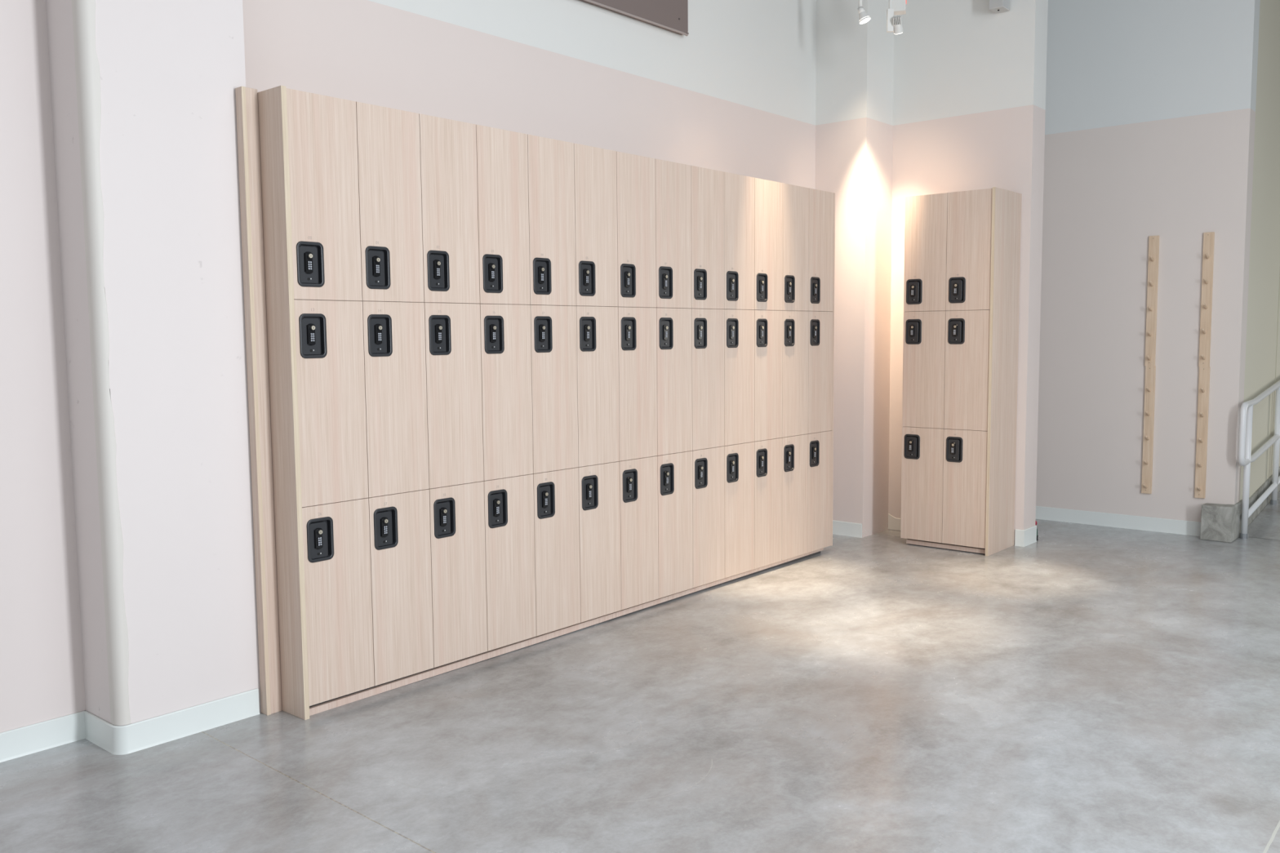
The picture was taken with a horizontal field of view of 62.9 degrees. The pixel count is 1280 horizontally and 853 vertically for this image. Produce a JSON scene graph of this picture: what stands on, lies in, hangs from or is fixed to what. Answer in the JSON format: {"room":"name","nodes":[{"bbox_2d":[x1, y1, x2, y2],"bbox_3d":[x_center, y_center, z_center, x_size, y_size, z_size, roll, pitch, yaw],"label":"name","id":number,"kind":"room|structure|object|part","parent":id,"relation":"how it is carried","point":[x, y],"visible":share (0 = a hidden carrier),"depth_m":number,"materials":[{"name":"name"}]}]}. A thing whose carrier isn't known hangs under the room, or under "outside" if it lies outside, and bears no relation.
{"room":"locker room","nodes":[
{"label":"locker room","id":0,"kind":"room"},
{"bbox_2d":[45,0,261,725],"bbox_3d":[-1.831,-1.153,3.871,0.396,4.600,0.590,4,7,40],"label":"wall pillar","id":1,"kind":"structure","parent":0,"point":[171,71],"depth_m":3.79,"materials":[{"name":"white paint"}]},
{"bbox_2d":[71,0,130,725],"bbox_3d":[-1.875,-1.176,3.542,0.081,4.496,0.028,-1,5,-3],"label":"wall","id":2,"kind":"structure","parent":1,"relation":"attached to","point":[86,62],"depth_m":3.62,"materials":[{"name":"white paint"}]},
{"bbox_2d":[84,688,259,755],"bbox_3d":[-1.780,1.093,3.994,0.282,0.102,0.546,4,7,40],"label":"baseboard","id":3,"kind":"structure","parent":1,"relation":"attached to","point":[151,732],"depth_m":3.85,"materials":[{"name":"white paint"}]},
{"bbox_2d":[0,0,816,733],"bbox_3d":[-1.877,-1.169,4.064,0.175,4.600,9.560,4,7,40],"label":"wall","id":4,"kind":"structure","parent":0,"point":[735,94],"depth_m":4.77,"materials":[{"name":"paint"}]},
{"bbox_2d":[0,710,86,762],"bbox_3d":[-3.474,1.262,2.234,0.011,0.102,4.368,4,7,40],"label":"baseboard","id":5,"kind":"structure","parent":4,"relation":"attached to","point":[20,742],"depth_m":3.77,"materials":[{"name":"white paint"}]},
{"bbox_2d":[579,0,688,35],"bbox_3d":[-0.574,-2.925,5.308,0.054,1.312,2.607,4,7,40],"label":"panel","id":6,"kind":"object","parent":4,"relation":"attached to","point":[672,15],"visible":1,"depth_m":6.09,"materials":[{"name":"brown fabric"}]},
{"bbox_2d":[0,519,1279,852],"bbox_3d":[4.278,1.091,4.565,10.200,0.100,18.000,4,7,40],"label":"floor","id":7,"kind":"structure","parent":0,"point":[1078,688],"depth_m":3.82,"materials":[{"name":"concrete"}]},
{"bbox_2d":[235,85,281,715],"bbox_3d":[-1.574,-0.077,4.123,0.326,2.408,0.066,4,7,40],"label":"filler panel","id":8,"kind":"object","parent":7,"relation":"on","point":[246,98],"visible":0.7,"depth_m":4.01,"materials":[{"name":"brown wood"}]},
{"bbox_2d":[257,84,309,719],"bbox_3d":[-1.487,-0.071,4.109,0.494,2.397,0.021,4,7,40],"label":"end panel","id":9,"kind":"object","parent":7,"relation":"on","point":[272,102],"visible":0.51,"depth_m":3.98,"materials":[{"name":"brown wood"}]},
{"bbox_2d":[286,88,374,706],"bbox_3d":[-1.360,-0.100,4.212,0.454,2.350,0.304,4,7,40],"label":"locker","id":10,"kind":"object","parent":7,"relation":"on","point":[322,141],"visible":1,"depth_m":4.07,"materials":[{"name":"brown wood"}]},
{"bbox_3d":[-1.212,-0.875,4.012,0.018,0.774,0.303,4,7,40],"label":"door","id":11,"kind":"part","parent":10,"relation":"part of","materials":[{"name":"brown wood"}]},
{"bbox_3d":[-1.205,-0.095,4.080,0.018,0.788,0.303,4,7,40],"label":"door","id":12,"kind":"part","parent":10,"relation":"part of","materials":[{"name":"brown wood"}]},
{"bbox_3d":[-1.198,0.688,4.148,0.018,0.779,0.303,4,7,40],"label":"door","id":13,"kind":"part","parent":10,"relation":"part of","materials":[{"name":"brown wood"}]},
{"bbox_2d":[355,101,434,685],"bbox_3d":[-1.161,-0.122,4.443,0.454,2.350,0.304,4,7,40],"label":"locker","id":14,"kind":"object","parent":7,"relation":"on","point":[388,147],"visible":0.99,"depth_m":4.30,"materials":[{"name":"brown wood"}]},
{"bbox_3d":[-1.013,-0.897,4.243,0.018,0.774,0.303,4,7,40],"label":"door","id":15,"kind":"part","parent":14,"relation":"part of","materials":[{"name":"brown wood"}]},
{"bbox_3d":[-1.006,-0.117,4.310,0.018,0.788,0.303,4,7,40],"label":"door","id":16,"kind":"part","parent":14,"relation":"part of","materials":[{"name":"brown wood"}]},
{"bbox_3d":[-0.999,0.666,4.378,0.018,0.779,0.303,4,7,40],"label":"door","id":17,"kind":"part","parent":14,"relation":"part of","materials":[{"name":"brown wood"}]},
{"bbox_2d":[418,113,487,667],"bbox_3d":[-0.963,-0.144,4.674,0.454,2.350,0.304,4,7,40],"label":"locker","id":18,"kind":"object","parent":7,"relation":"on","point":[448,147],"visible":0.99,"depth_m":4.53,"materials":[{"name":"brown wood"}]},
{"bbox_3d":[-0.815,-0.918,4.473,0.018,0.774,0.303,4,7,40],"label":"door","id":19,"kind":"part","parent":18,"relation":"part of","materials":[{"name":"brown wood"}]},
{"bbox_3d":[-0.808,-0.138,4.541,0.018,0.788,0.303,4,7,40],"label":"door","id":20,"kind":"part","parent":18,"relation":"part of","materials":[{"name":"brown wood"}]},
{"bbox_3d":[-0.801,0.644,4.609,0.018,0.779,0.303,4,7,40],"label":"door","id":21,"kind":"part","parent":18,"relation":"part of","materials":[{"name":"brown wood"}]},
{"bbox_2d":[475,124,536,651],"bbox_3d":[-0.765,-0.166,4.904,0.454,2.350,0.304,4,7,40],"label":"locker","id":22,"kind":"object","parent":7,"relation":"on","point":[502,162],"visible":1,"depth_m":4.76,"materials":[{"name":"brown wood"}]},
{"bbox_3d":[-0.617,-0.940,4.704,0.018,0.774,0.303,4,7,40],"label":"door","id":23,"kind":"part","parent":22,"relation":"part of","materials":[{"name":"brown wood"}]},
{"bbox_3d":[-0.610,-0.160,4.772,0.018,0.788,0.303,4,7,40],"label":"door","id":24,"kind":"part","parent":22,"relation":"part of","materials":[{"name":"brown wood"}]},
{"bbox_3d":[-0.603,0.622,4.840,0.018,0.779,0.303,4,7,40],"label":"door","id":25,"kind":"part","parent":22,"relation":"part of","materials":[{"name":"brown wood"}]},
{"bbox_2d":[527,133,580,635],"bbox_3d":[-0.566,-0.187,5.135,0.454,2.350,0.304,4,7,40],"label":"locker","id":26,"kind":"object","parent":7,"relation":"on","point":[551,173],"visible":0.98,"depth_m":4.99,"materials":[{"name":"brown wood"}]},
{"bbox_3d":[-0.418,-0.962,4.935,0.018,0.774,0.303,4,7,40],"label":"door","id":27,"kind":"part","parent":26,"relation":"part of","materials":[{"name":"brown wood"}]},
{"bbox_3d":[-0.411,-0.182,5.003,0.018,0.788,0.303,4,7,40],"label":"door","id":28,"kind":"part","parent":26,"relation":"part of","materials":[{"name":"brown wood"}]},
{"bbox_3d":[-0.404,0.601,5.071,0.018,0.779,0.303,4,7,40],"label":"door","id":29,"kind":"part","parent":26,"relation":"part of","materials":[{"name":"brown wood"}]},
{"bbox_2d":[309,547,823,715],"bbox_3d":[-0.047,0.973,5.563,0.035,0.040,3.899,4,7,40],"label":"plinth","id":30,"kind":"object","parent":7,"relation":"on","point":[355,696],"visible":0.72,"depth_m":4.88,"materials":[{"name":"brown wood"}]},
{"bbox_2d":[573,142,621,622],"bbox_3d":[-0.368,-0.209,5.366,0.454,2.350,0.304,4,7,40],"label":"locker","id":31,"kind":"object","parent":7,"relation":"on","point":[594,167],"visible":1,"depth_m":5.22,"materials":[{"name":"brown wood"}]},
{"bbox_3d":[-0.220,-0.984,5.165,0.018,0.774,0.303,4,7,40],"label":"door","id":32,"kind":"part","parent":31,"relation":"part of","materials":[{"name":"brown wood"}]},
{"bbox_3d":[-0.213,-0.204,5.233,0.018,0.788,0.303,4,7,40],"label":"door","id":33,"kind":"part","parent":31,"relation":"part of","materials":[{"name":"brown wood"}]},
{"bbox_3d":[-0.206,0.579,5.301,0.018,0.779,0.303,4,7,40],"label":"door","id":34,"kind":"part","parent":31,"relation":"part of","materials":[{"name":"brown wood"}]},
{"bbox_2d":[616,151,658,609],"bbox_3d":[-0.170,-0.231,5.597,0.454,2.350,0.304,4,7,40],"label":"locker","id":35,"kind":"object","parent":7,"relation":"on","point":[635,174],"visible":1,"depth_m":5.45,"materials":[{"name":"brown wood"}]},
{"bbox_3d":[-0.022,-1.006,5.396,0.018,0.774,0.303,4,7,40],"label":"door","id":36,"kind":"part","parent":35,"relation":"part of","materials":[{"name":"brown wood"}]},
{"bbox_3d":[-0.015,-0.226,5.464,0.018,0.788,0.303,4,7,40],"label":"door","id":37,"kind":"part","parent":35,"relation":"part of","materials":[{"name":"brown wood"}]},
{"bbox_3d":[-0.008,0.557,5.532,0.018,0.779,0.303,4,7,40],"label":"door","id":38,"kind":"part","parent":35,"relation":"part of","materials":[{"name":"brown wood"}]},
{"bbox_2d":[655,158,693,598],"bbox_3d":[0.029,-0.253,5.827,0.454,2.350,0.304,4,7,40],"label":"locker","id":39,"kind":"object","parent":7,"relation":"on","point":[673,180],"visible":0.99,"depth_m":5.68,"materials":[{"name":"brown wood"}]},
{"bbox_3d":[0.176,-1.028,5.627,0.018,0.774,0.303,4,7,40],"label":"door","id":40,"kind":"part","parent":39,"relation":"part of","materials":[{"name":"brown wood"}]},
{"bbox_3d":[0.183,-0.247,5.695,0.018,0.788,0.303,4,7,40],"label":"door","id":41,"kind":"part","parent":39,"relation":"part of","materials":[{"name":"brown wood"}]},
{"bbox_3d":[0.191,0.535,5.763,0.018,0.779,0.303,4,7,40],"label":"door","id":42,"kind":"part","parent":39,"relation":"part of","materials":[{"name":"brown wood"}]},
{"bbox_2d":[691,165,724,587],"bbox_3d":[0.227,-0.275,6.058,0.454,2.350,0.304,4,7,40],"label":"locker","id":43,"kind":"object","parent":7,"relation":"on","point":[707,184],"visible":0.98,"depth_m":5.92,"materials":[{"name":"brown wood"}]},
{"bbox_3d":[0.375,-1.050,5.857,0.018,0.774,0.303,4,7,40],"label":"door","id":44,"kind":"part","parent":43,"relation":"part of","materials":[{"name":"brown wood"}]},
{"bbox_3d":[0.382,-0.269,5.925,0.018,0.788,0.303,4,7,40],"label":"door","id":45,"kind":"part","parent":43,"relation":"part of","materials":[{"name":"brown wood"}]},
{"bbox_3d":[0.389,0.513,5.993,0.018,0.779,0.303,4,7,40],"label":"door","id":46,"kind":"part","parent":43,"relation":"part of","materials":[{"name":"brown wood"}]},
{"bbox_2d":[723,171,754,577],"bbox_3d":[0.425,-0.296,6.289,0.454,2.350,0.304,4,7,40],"label":"locker","id":47,"kind":"object","parent":7,"relation":"on","point":[739,189],"visible":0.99,"depth_m":6.15,"materials":[{"name":"brown wood"}]},
{"bbox_3d":[0.587,0.491,6.224,0.018,0.779,0.303,4,7,40],"label":"door","id":48,"kind":"part","parent":47,"relation":"part of","materials":[{"name":"brown wood"}]},
{"bbox_3d":[0.573,-1.071,6.088,0.018,0.774,0.303,4,7,40],"label":"door","id":49,"kind":"part","parent":47,"relation":"part of","materials":[{"name":"brown wood"}]},
{"bbox_3d":[0.580,-0.291,6.156,0.018,0.788,0.303,4,7,40],"label":"door","id":50,"kind":"part","parent":47,"relation":"part of","materials":[{"name":"brown wood"}]},
{"bbox_2d":[751,177,782,568],"bbox_3d":[0.624,-0.318,6.519,0.454,2.350,0.304,4,7,40],"label":"locker","id":51,"kind":"object","parent":7,"relation":"on","point":[768,194],"visible":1,"depth_m":6.37,"materials":[{"name":"brown wood"}]},
{"bbox_3d":[0.785,0.469,6.455,0.018,0.779,0.303,4,7,40],"label":"door","id":52,"kind":"part","parent":51,"relation":"part of","materials":[{"name":"brown wood"}]},
{"bbox_3d":[0.778,-0.313,6.387,0.018,0.788,0.303,4,7,40],"label":"door","id":53,"kind":"part","parent":51,"relation":"part of","materials":[{"name":"brown wood"}]},
{"bbox_3d":[0.771,-1.093,6.319,0.018,0.774,0.303,4,7,40],"label":"door","id":54,"kind":"part","parent":51,"relation":"part of","materials":[{"name":"brown wood"}]},
{"bbox_2d":[779,182,808,560],"bbox_3d":[0.822,-0.340,6.750,0.454,2.350,0.304,4,7,40],"label":"locker","id":55,"kind":"object","parent":7,"relation":"on","point":[795,310],"visible":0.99,"depth_m":6.61,"materials":[{"name":"brown wood"}]},
{"bbox_3d":[0.984,0.448,6.685,0.018,0.779,0.303,4,7,40],"label":"door","id":56,"kind":"part","parent":55,"relation":"part of","materials":[{"name":"brown wood"}]},
{"bbox_3d":[0.977,-0.335,6.617,0.018,0.788,0.303,4,7,40],"label":"door","id":57,"kind":"part","parent":55,"relation":"part of","materials":[{"name":"brown wood"}]},
{"bbox_3d":[0.970,-1.115,6.550,0.018,0.774,0.303,4,7,40],"label":"door","id":58,"kind":"part","parent":55,"relation":"part of","materials":[{"name":"brown wood"}]},
{"bbox_2d":[807,187,833,552],"bbox_3d":[1.020,-0.362,6.981,0.454,2.350,0.304,4,7,40],"label":"locker","id":59,"kind":"object","parent":7,"relation":"on","point":[820,202],"visible":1,"depth_m":6.84,"materials":[{"name":"brown wood"}]},
{"bbox_3d":[1.182,0.426,6.916,0.018,0.779,0.303,4,7,40],"label":"door","id":60,"kind":"part","parent":59,"relation":"part of","materials":[{"name":"brown wood"}]},
{"bbox_3d":[1.175,-0.357,6.848,0.018,0.788,0.303,4,7,40],"label":"door","id":61,"kind":"part","parent":59,"relation":"part of","materials":[{"name":"brown wood"}]},
{"bbox_3d":[1.168,-1.137,6.780,0.018,0.774,0.303,4,7,40],"label":"door","id":62,"kind":"part","parent":59,"relation":"part of","materials":[{"name":"brown wood"}]},
{"bbox_2d":[831,192,835,546],"bbox_3d":[1.102,-0.376,7.123,0.488,2.348,0.016,4,7,40],"label":"end panel","id":63,"kind":"object","parent":59,"relation":"attached to","point":[832,430],"visible":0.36,"depth_m":6.96,"materials":[{"name":"brown wood"}]},
{"bbox_2d":[900,192,947,542],"bbox_3d":[2.063,-0.396,7.265,0.304,2.350,0.454,4,7,40],"label":"locker","id":64,"kind":"object","parent":7,"relation":"on","point":[926,216],"visible":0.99,"depth_m":7.10,"materials":[{"name":"brown wood"}]},
{"bbox_3d":[1.938,0.396,7.178,0.303,0.779,0.018,4,7,40],"label":"door","id":65,"kind":"part","parent":64,"relation":"part of","materials":[{"name":"brown wood"}]},
{"bbox_3d":[1.931,-0.386,7.110,0.303,0.788,0.018,4,7,40],"label":"door","id":66,"kind":"part","parent":64,"relation":"part of","materials":[{"name":"brown wood"}]},
{"bbox_3d":[1.923,-1.166,7.042,0.303,0.774,0.018,4,7,40],"label":"door","id":67,"kind":"part","parent":64,"relation":"part of","materials":[{"name":"brown wood"}]},
{"bbox_2d":[906,538,985,554],"bbox_3d":[2.091,0.819,7.134,0.580,0.036,0.032,4,7,40],"label":"plinth","id":68,"kind":"object","parent":7,"relation":"on","point":[979,550],"visible":1,"depth_m":7.12,"materials":[{"name":"brown wood"}]},
{"bbox_2d":[942,187,992,548],"bbox_3d":[2.295,-0.381,7.067,0.304,2.350,0.454,4,7,40],"label":"locker","id":69,"kind":"object","parent":7,"relation":"on","point":[969,220],"visible":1,"depth_m":6.90,"materials":[{"name":"brown wood"}]},
{"bbox_3d":[2.169,0.411,6.980,0.303,0.779,0.018,4,7,40],"label":"door","id":70,"kind":"part","parent":69,"relation":"part of","materials":[{"name":"brown wood"}]},
{"bbox_3d":[2.162,-0.371,6.912,0.303,0.788,0.018,4,7,40],"label":"door","id":71,"kind":"part","parent":69,"relation":"part of","materials":[{"name":"brown wood"}]},
{"bbox_3d":[2.155,-1.151,6.845,0.303,0.774,0.018,4,7,40],"label":"door","id":72,"kind":"part","parent":69,"relation":"part of","materials":[{"name":"brown wood"}]},
{"bbox_2d":[985,186,1022,555],"bbox_3d":[2.422,-0.355,6.968,0.019,2.397,0.452,4,7,40],"label":"end panel","id":73,"kind":"object","parent":7,"relation":"on","point":[1006,204],"visible":1,"depth_m":6.93,"materials":[{"name":"brown wood"}]},
{"bbox_2d":[1200,499,1242,542],"bbox_3d":[4.173,0.662,7.477,0.197,0.252,0.472,4,7,40],"label":"concrete curb","id":74,"kind":"object","parent":7,"relation":"on","point":[1220,522],"visible":0.78,"depth_m":7.31,"materials":[{"name":"grey concrete"}]},
{"bbox_2d":[815,0,893,537],"bbox_3d":[1.503,-1.516,7.696,0.565,4.600,0.400,4,7,40],"label":"wall","id":75,"kind":"structure","parent":0,"point":[855,64],"depth_m":7.50,"materials":[{"name":"paint"}]},
{"bbox_2d":[832,520,862,537],"bbox_3d":[1.448,0.744,7.684,0.402,0.102,0.011,4,7,40],"label":"baseboard","id":76,"kind":"structure","parent":75,"relation":"attached to","point":[841,528],"depth_m":7.63,"materials":[{"name":"white paint"}]},
{"bbox_2d":[857,0,871,23],"bbox_3d":[1.422,-3.020,6.613,0.081,0.913,0.074,4,7,40],"label":"track spotlight","id":77,"kind":"object","parent":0,"point":[864,17],"visible":1,"depth_m":6.63,"materials":[{"name":"white metal"}]},
{"bbox_3d":[1.398,-3.067,6.616,0.024,0.819,0.024,4,7,40],"label":"stem","id":78,"kind":"part","parent":77,"relation":"part of","materials":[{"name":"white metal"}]},
{"bbox_2d":[886,0,902,34],"bbox_3d":[1.605,-2.977,6.574,0.098,0.996,0.100,2,6,27],"label":"track spotlight","id":79,"kind":"object","parent":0,"point":[894,24],"visible":1,"depth_m":6.60,"materials":[{"name":"white metal"}]},
{"bbox_3d":[1.578,-3.052,6.573,0.021,0.845,0.021,4,7,40],"label":"stem","id":80,"kind":"part","parent":79,"relation":"part of","materials":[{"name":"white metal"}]},
{"bbox_2d":[893,14,902,25],"bbox_3d":[1.621,-2.560,6.585,0.046,0.063,0.064,1,5,22],"label":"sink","id":81,"kind":"object","parent":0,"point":[897,20],"depth_m":6.58,"materials":[{"name":"white metal"}]},
{"bbox_2d":[892,0,906,15],"bbox_3d":[1.645,-3.063,6.656,0.108,0.838,0.090,1,5,16],"label":"sensor box","id":82,"kind":"object","parent":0,"point":[899,6],"visible":0.67,"depth_m":6.65,"materials":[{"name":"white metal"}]},
{"bbox_2d":[888,0,1048,545],"bbox_3d":[2.089,-1.512,7.599,1.582,4.600,0.225,4,7,40],"label":"wall partition","id":83,"kind":"structure","parent":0,"point":[970,78],"depth_m":7.21,"materials":[{"name":"paint"}]},
{"bbox_2d":[888,513,901,530],"bbox_3d":[1.981,0.720,7.752,0.308,0.121,0.003,4,7,40],"label":"trim","id":84,"kind":"structure","parent":83,"relation":"attached to","point":[894,523],"depth_m":7.82,"materials":[{"name":"white wood"}]},
{"bbox_2d":[988,0,1009,13],"bbox_3d":[2.399,-2.869,6.973,0.100,0.194,0.125,4,7,40],"label":"wall speaker","id":85,"kind":"object","parent":83,"relation":"attached to","point":[995,6],"visible":1,"depth_m":6.95,"materials":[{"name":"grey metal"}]},
{"bbox_2d":[1014,525,1036,546],"bbox_3d":[2.691,0.760,7.290,0.066,0.115,0.238,4,7,40],"label":"baseboard","id":86,"kind":"structure","parent":83,"relation":"attached to","point":[1023,538],"depth_m":7.22,"materials":[{"name":"white paint"}]},
{"bbox_2d":[1035,0,1260,522],"bbox_3d":[3.002,-1.579,8.272,3.190,4.600,0.170,4,7,40],"label":"wall","id":87,"kind":"structure","parent":0,"point":[1150,114],"depth_m":7.62,"materials":[{"name":"paint"}]},
{"bbox_2d":[1035,506,1200,536],"bbox_3d":[2.929,0.666,8.427,2.900,0.102,0.011,4,7,40],"label":"baseboard","id":88,"kind":"structure","parent":87,"relation":"attached to","point":[1089,517],"depth_m":7.85,"materials":[{"name":"white paint"}]},
{"bbox_2d":[1141,365,1155,493],"bbox_3d":[3.708,0.028,7.647,0.067,0.940,0.086,4,7,40],"label":"peg rail","id":89,"kind":"object","parent":87,"relation":"attached to","point":[1150,371],"visible":1,"depth_m":7.66,"materials":[{"name":"brown wood"}]},
{"bbox_2d":[1144,235,1159,365],"bbox_3d":[3.696,-0.907,7.569,0.067,0.940,0.086,4,7,40],"label":"peg rail","id":90,"kind":"object","parent":87,"relation":"attached to","point":[1153,241],"visible":1,"depth_m":7.58,"materials":[{"name":"brown wood"}]},
{"bbox_2d":[1194,366,1210,498],"bbox_3d":[3.978,0.045,7.416,0.067,0.940,0.086,4,7,40],"label":"peg rail","id":91,"kind":"object","parent":87,"relation":"attached to","point":[1204,371],"visible":1,"depth_m":7.43,"materials":[{"name":"brown wood"}]},
{"bbox_2d":[1198,231,1214,366],"bbox_3d":[3.967,-0.889,7.338,0.067,0.940,0.086,4,7,40],"label":"peg rail","id":92,"kind":"object","parent":87,"relation":"attached to","point":[1208,237],"visible":1,"depth_m":7.35,"materials":[{"name":"brown wood"}]},
{"bbox_2d":[1240,0,1279,500],"bbox_3d":[6.389,-2.098,9.853,0.135,5.300,6.800,4,7,40],"label":"wall","id":93,"kind":"structure","parent":0,"point":[1264,244],"depth_m":7.74,"materials":[{"name":"beige paint"}]},
{"bbox_2d":[1248,466,1279,525],"bbox_3d":[6.477,0.112,10.053,0.068,0.860,6.700,4,7,40],"label":"baseboard","id":94,"kind":"structure","parent":93,"relation":"attached to","point":[1259,492],"depth_m":8.02,"materials":[{"name":"grey concrete"}]},
{"bbox_2d":[1271,273,1279,475],"bbox_3d":[5.036,-0.560,8.279,0.005,2.068,0.008,4,7,40],"label":"trim","id":95,"kind":"structure","parent":93,"relation":"attached to","point":[1279,273],"depth_m":8.29,"materials":[{"name":"beige"}]},
{"bbox_2d":[1247,490,1279,540],"bbox_3d":[7.059,0.252,9.533,1.500,0.700,6.750,4,7,40],"label":"floor","id":96,"kind":"structure","parent":0,"point":[1266,525],"depth_m":7.72,"materials":[{"name":"concrete"}]},
{"bbox_2d":[1237,380,1279,538],"bbox_3d":[6.096,-0.177,9.468,0.053,1.548,6.042,4,7,40],"label":"handrail","id":97,"kind":"object","parent":96,"relation":"on","point":[1245,457],"visible":1,"depth_m":7.40,"materials":[{"name":"white metal"}]},
{"bbox_3d":[4.280,0.319,7.378,0.042,0.950,0.054,4,7,40],"label":"post","id":98,"kind":"part","parent":97,"relation":"part of","materials":[{"name":"white metal"}]},
{"bbox_3d":[6.094,-0.441,9.445,0.042,1.017,6.042,4,7,40],"label":"rail","id":99,"kind":"part","parent":97,"relation":"part of","materials":[{"name":"white metal"}]},
{"bbox_3d":[6.174,0.145,9.583,0.037,0.618,5.814,4,7,40],"label":"rail","id":100,"kind":"part","parent":97,"relation":"part of","materials":[{"name":"white metal"}]},
{"bbox_3d":[4.986,0.140,8.190,0.042,0.950,0.042,4,7,40],"label":"post","id":101,"kind":"part","parent":97,"relation":"part of","materials":[{"name":"white metal"}]}
]}

